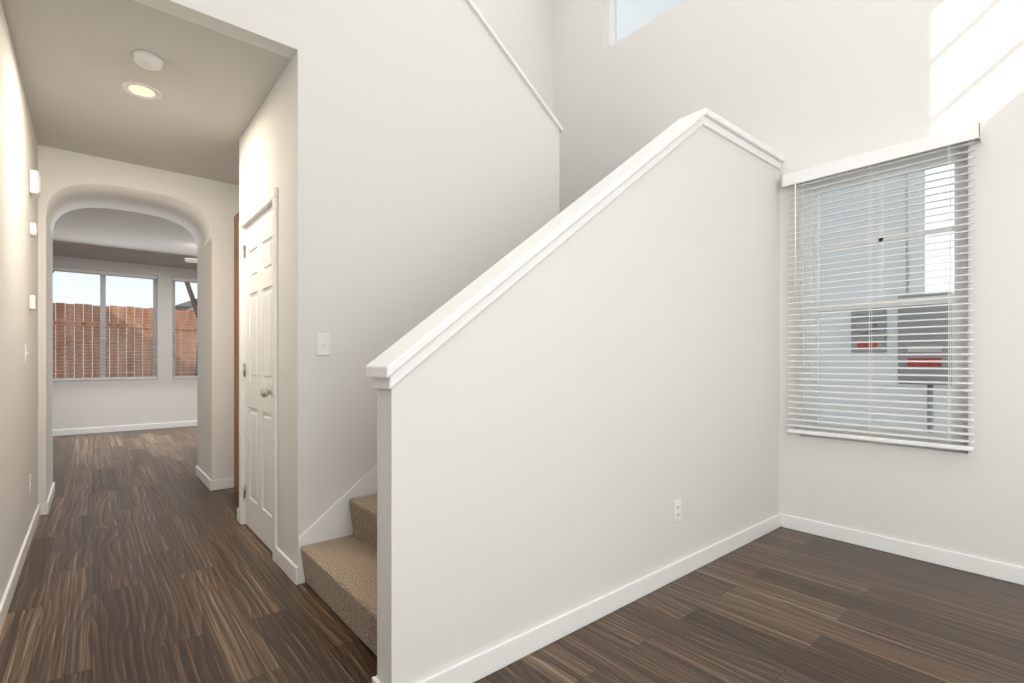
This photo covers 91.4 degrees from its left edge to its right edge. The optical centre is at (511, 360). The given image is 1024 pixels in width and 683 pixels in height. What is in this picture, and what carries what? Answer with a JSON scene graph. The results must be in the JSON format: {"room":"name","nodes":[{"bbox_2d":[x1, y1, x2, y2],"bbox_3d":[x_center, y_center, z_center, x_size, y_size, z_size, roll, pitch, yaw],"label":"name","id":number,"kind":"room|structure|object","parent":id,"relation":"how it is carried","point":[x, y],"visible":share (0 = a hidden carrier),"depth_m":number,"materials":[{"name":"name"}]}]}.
{"room":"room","nodes":[
{"label":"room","id":0,"kind":"room"},
{"bbox_2d":[0,0,37,601],"bbox_3d":[-1.227,-1.650,0.863,0.150,5.600,7.300,0,0,-40],"label":"wall","id":1,"kind":"structure","parent":0,"point":[18,332],"depth_m":2.66,"materials":[{"name":"white paint"}]},
{"bbox_2d":[25,344,28,362],"bbox_3d":[-2.918,-0.040,3.008,0.016,0.115,0.072,0,0,-40],"label":"light switch","id":2,"kind":"object","parent":1,"relation":"attached to","point":[26,352],"visible":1,"depth_m":3.00,"materials":[{"name":"white plastic"}]},
{"bbox_2d":[29,474,31,493],"bbox_3d":[-3.094,0.795,3.213,0.009,0.115,0.072,0,0,-40],"label":"outlet","id":3,"kind":"object","parent":1,"relation":"attached to","point":[30,482],"visible":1,"depth_m":3.20,"materials":[{"name":"white plastic"}]},
{"bbox_2d":[29,295,36,309],"bbox_3d":[-3.112,-0.375,3.250,0.030,0.090,0.120,0,0,-40],"label":"thermostat","id":4,"kind":"object","parent":1,"relation":"attached to","point":[32,302],"visible":0.98,"depth_m":3.21,"materials":[{"name":"white plastic"}]},
{"bbox_2d":[30,222,36,236],"bbox_3d":[-3.110,-0.850,3.251,0.034,0.080,0.080,0,0,-40],"label":"sensor box","id":5,"kind":"object","parent":1,"relation":"attached to","point":[33,229],"visible":1,"depth_m":3.22,"materials":[{"name":"white plastic"}]},
{"bbox_2d":[29,170,40,197],"bbox_3d":[-3.105,-1.150,3.256,0.048,0.150,0.120,0,0,-40],"label":"box","id":6,"kind":"object","parent":1,"relation":"attached to","point":[34,184],"visible":1,"depth_m":3.21,"materials":[{"name":"white plastic"}]},
{"bbox_2d":[0,421,1023,682],"bbox_3d":[-1.901,1.105,3.822,9.960,0.090,12.300,0,0,-40],"label":"baseboard","id":7,"kind":"structure","parent":1,"relation":"attached to","point":[498,657],"depth_m":2.65,"materials":[{"name":"white wood"}]},
{"bbox_2d":[53,255,196,429],"bbox_3d":[-5.906,-0.225,8.594,10.000,2.750,0.160,0,0,-40],"label":"wall","id":8,"kind":"structure","parent":0,"point":[164,397],"depth_m":8.25,"materials":[{"name":"white paint"}]},
{"bbox_2d":[53,267,156,380],"bbox_3d":[-6.657,-0.555,7.964,1.640,1.750,0.140,0,0,-40],"label":"window","id":9,"kind":"structure","parent":8,"relation":"in","point":[102,329],"depth_m":8.05,"materials":[{"name":"clear glass"}]},
{"bbox_2d":[172,277,196,378],"bbox_3d":[-5.332,-0.555,9.076,1.400,1.750,0.140,0,0,-40],"label":"window","id":10,"kind":"structure","parent":8,"relation":"in","point":[182,280],"depth_m":8.70,"materials":[{"name":"clear glass"}]},
{"bbox_2d":[38,145,238,503],"bbox_3d":[-3.164,-0.225,4.525,1.890,2.750,0.800,0,0,-40],"label":"wall","id":11,"kind":"structure","parent":0,"point":[203,211],"depth_m":4.42,"materials":[{"name":"white paint"}]},
{"bbox_2d":[1,0,290,268],"bbox_3d":[-3.504,-1.820,5.731,10.000,0.440,7.715,0,0,-40],"label":"ceiling","id":12,"kind":"structure","parent":0,"point":[78,66],"depth_m":3.04,"materials":[{"name":"grey paint"}]},
{"bbox_2d":[121,81,161,99],"bbox_3d":[-2.193,-1.634,2.964,0.194,0.082,0.194,0,0,-40],"label":"recessed light","id":13,"kind":"object","parent":12,"relation":"in","point":[141,90],"visible":0.73,"depth_m":2.99,"materials":[{"name":"white plastic"}]},
{"bbox_2d":[132,50,163,70],"bbox_3d":[-1.923,-1.575,2.642,0.136,0.049,0.136,0,0,-40],"label":"smoke detector","id":14,"kind":"object","parent":12,"relation":"attached to","point":[147,60],"visible":1,"depth_m":2.61,"materials":[{"name":"white plastic"}]},
{"bbox_2d":[185,258,196,262],"bbox_3d":[-3.931,-1.455,7.208,1.301,0.290,1.262,0,0,-40],"label":"fan","id":15,"kind":"object","parent":12,"relation":"hanging from","point":[190,260],"visible":0.04,"depth_m":6.94,"materials":[{"name":"white"}]},
{"bbox_2d":[239,59,291,560],"bbox_3d":[-1.789,-0.225,3.645,0.325,2.750,2.315,0,0,-40],"label":"wall","id":16,"kind":"structure","parent":0,"point":[265,153],"depth_m":2.80,"materials":[{"name":"white paint"}]},
{"bbox_2d":[234,212,238,493],"bbox_3d":[-2.175,-0.065,4.108,0.040,2.410,0.810,0,0,-40],"label":"door","id":17,"kind":"structure","parent":16,"relation":"in","point":[236,352],"depth_m":4.33,"materials":[{"name":"brown wood"}]},
{"bbox_2d":[243,206,271,550],"bbox_3d":[-1.633,0.108,3.199,0.103,2.068,0.794,0,0,-40],"label":"closet door","id":18,"kind":"structure","parent":16,"relation":"in","point":[257,371],"depth_m":3.23,"materials":[{"name":"white wood"}]},
{"bbox_2d":[239,187,277,561],"bbox_3d":[-1.595,0.082,3.230,0.121,2.137,0.914,0,0,-40],"label":"door frame","id":19,"kind":"structure","parent":16,"relation":"attached to","point":[263,203],"depth_m":2.88,"materials":[{"name":"white wood"}]},
{"bbox_2d":[133,0,558,566],"bbox_3d":[-0.891,-1.650,2.820,3.180,5.600,0.105,0,0,-40],"label":"wall","id":20,"kind":"structure","parent":0,"point":[425,159],"depth_m":2.85,"materials":[{"name":"white paint"}]},
{"bbox_2d":[317,333,329,354],"bbox_3d":[-0.997,-0.085,2.651,0.072,0.115,0.016,0,0,-40],"label":"light switch","id":21,"kind":"object","parent":20,"relation":"attached to","point":[323,344],"visible":1,"depth_m":2.65,"materials":[{"name":"white plastic"}]},
{"bbox_2d":[298,464,376,583],"bbox_3d":[-0.007,0.333,3.483,2.847,1.634,0.013,0,0,-40],"label":"trim","id":22,"kind":"structure","parent":20,"relation":"attached to","point":[334,521],"depth_m":2.68,"materials":[{"name":"white wood"}]},
{"bbox_2d":[466,0,562,132],"bbox_3d":[-0.397,-2.408,3.234,1.930,1.339,0.149,0,0,-40],"label":"trim","id":23,"kind":"structure","parent":20,"relation":"on","point":[474,8],"depth_m":3.49,"materials":[{"name":"white wood"}]},
{"bbox_2d":[0,426,1023,682],"bbox_3d":[-1.901,1.210,3.822,10.000,0.120,12.700,0,0,-40],"label":"floor","id":24,"kind":"structure","parent":0,"point":[148,558],"depth_m":2.28,"materials":[{"name":"brown wood"}]},
{"bbox_2d":[300,494,376,655],"bbox_3d":[0.020,-0.450,3.467,2.862,3.200,2.110,0,0,-40],"label":"stairs","id":25,"kind":"object","parent":24,"relation":"on","point":[340,573],"depth_m":2.33,"materials":[{"name":"beige carpet"}]},
{"bbox_2d":[472,0,552,112],"bbox_3d":[-1.190,-1.650,3.907,4.120,5.600,0.115,0,0,-40],"label":"wall","id":26,"kind":"structure","parent":0,"point":[523,30],"depth_m":4.98,"materials":[{"name":"white paint"}]},
{"bbox_2d":[377,126,779,682],"bbox_3d":[0.705,-0.111,2.575,2.930,2.522,0.105,0,0,-40],"label":"wall","id":27,"kind":"structure","parent":0,"point":[562,427],"depth_m":2.22,"materials":[{"name":"white paint"}]},
{"bbox_2d":[365,108,783,388],"bbox_3d":[0.693,-0.659,2.565,2.960,1.502,0.169,0,0,-40],"label":"trim","id":28,"kind":"structure","parent":27,"relation":"on","point":[394,364],"depth_m":2.00,"materials":[{"name":"white wood"}]},
{"bbox_2d":[673,499,680,522],"bbox_3d":[0.876,0.795,2.644,0.072,0.115,0.009,0,0,-40],"label":"outlet","id":29,"kind":"object","parent":27,"relation":"attached to","point":[676,510],"visible":1,"depth_m":2.63,"materials":[{"name":"white plastic"}]},
{"bbox_2d":[553,0,1023,566],"bbox_3d":[2.287,-1.650,3.094,0.160,5.600,6.200,0,0,-40],"label":"wall","id":30,"kind":"structure","parent":0,"point":[801,84],"depth_m":3.11,"materials":[{"name":"white paint"}]},
{"bbox_2d":[609,0,680,46],"bbox_3d":[1.324,-3.400,4.303,0.060,1.000,1.190,0,0,-40],"label":"window","id":31,"kind":"structure","parent":30,"relation":"in","point":[613,19],"depth_m":4.71,"materials":[{"name":"white plastic"}]},
{"bbox_2d":[805,146,967,451],"bbox_3d":[2.308,-0.350,3.131,0.060,1.720,0.850,0,0,-40],"label":"window","id":32,"kind":"structure","parent":30,"relation":"in","point":[960,271],"depth_m":3.07,"materials":[{"name":"clear glass"}]},
{"bbox_2d":[782,122,982,450],"bbox_3d":[2.167,-0.385,3.026,0.088,1.739,0.990,0,0,-40],"label":"window blind","id":33,"kind":"object","parent":32,"relation":"attached to","point":[942,139],"visible":0.94,"depth_m":2.97,"materials":[{"name":"white plastic"}]},
{"label":"outside","id":34,"kind":"structure","parent":0,"visible":0},
{"bbox_2d":[53,303,196,377],"bbox_3d":[-6.743,-0.005,11.913,19.084,2.310,0.120,0,0,-40],"label":"fence","id":35,"kind":"object","parent":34,"point":[118,339],"depth_m":10.56,"materials":[{"name":"brown wood"}]},
{"bbox_3d":[-3.610,1.312,7.414,20.000,0.075,32.000,0,0,-40],"label":"ground","id":36,"kind":"structure","parent":34,"visible":0},
{"bbox_2d":[175,299,196,362],"bbox_3d":[-9.961,-1.150,20.817,7.500,4.600,6.300,0,0,-40],"label":"house","id":37,"kind":"structure","parent":36,"relation":"on","point":[181,306],"depth_m":16.51,"materials":[{"name":"paint"}]},
{"bbox_2d":[185,282,196,375],"bbox_3d":[-6.667,-1.898,11.443,2.941,6.104,2.721,0,0,-40],"label":"tree","id":38,"kind":"object","parent":36,"relation":"on","point":[187,285],"depth_m":10.78,"materials":[{"name":"brown plant"}]},
{"bbox_2d":[617,0,953,433],"bbox_3d":[3.547,-1.790,4.282,0.200,6.120,14.000,0,0,-40],"label":"neighbour stucco","id":39,"kind":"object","parent":36,"relation":"on","point":[649,6],"depth_m":4.49,"materials":[{"name":"white paint"}]},
{"bbox_2d":[851,174,953,432],"bbox_3d":[3.299,-0.550,4.270,0.194,3.400,0.700,0,0,-40],"label":"meter box","id":40,"kind":"object","parent":39,"relation":"attached to","point":[917,337],"depth_m":4.17,"materials":[{"name":"grey metal"}]}
]}

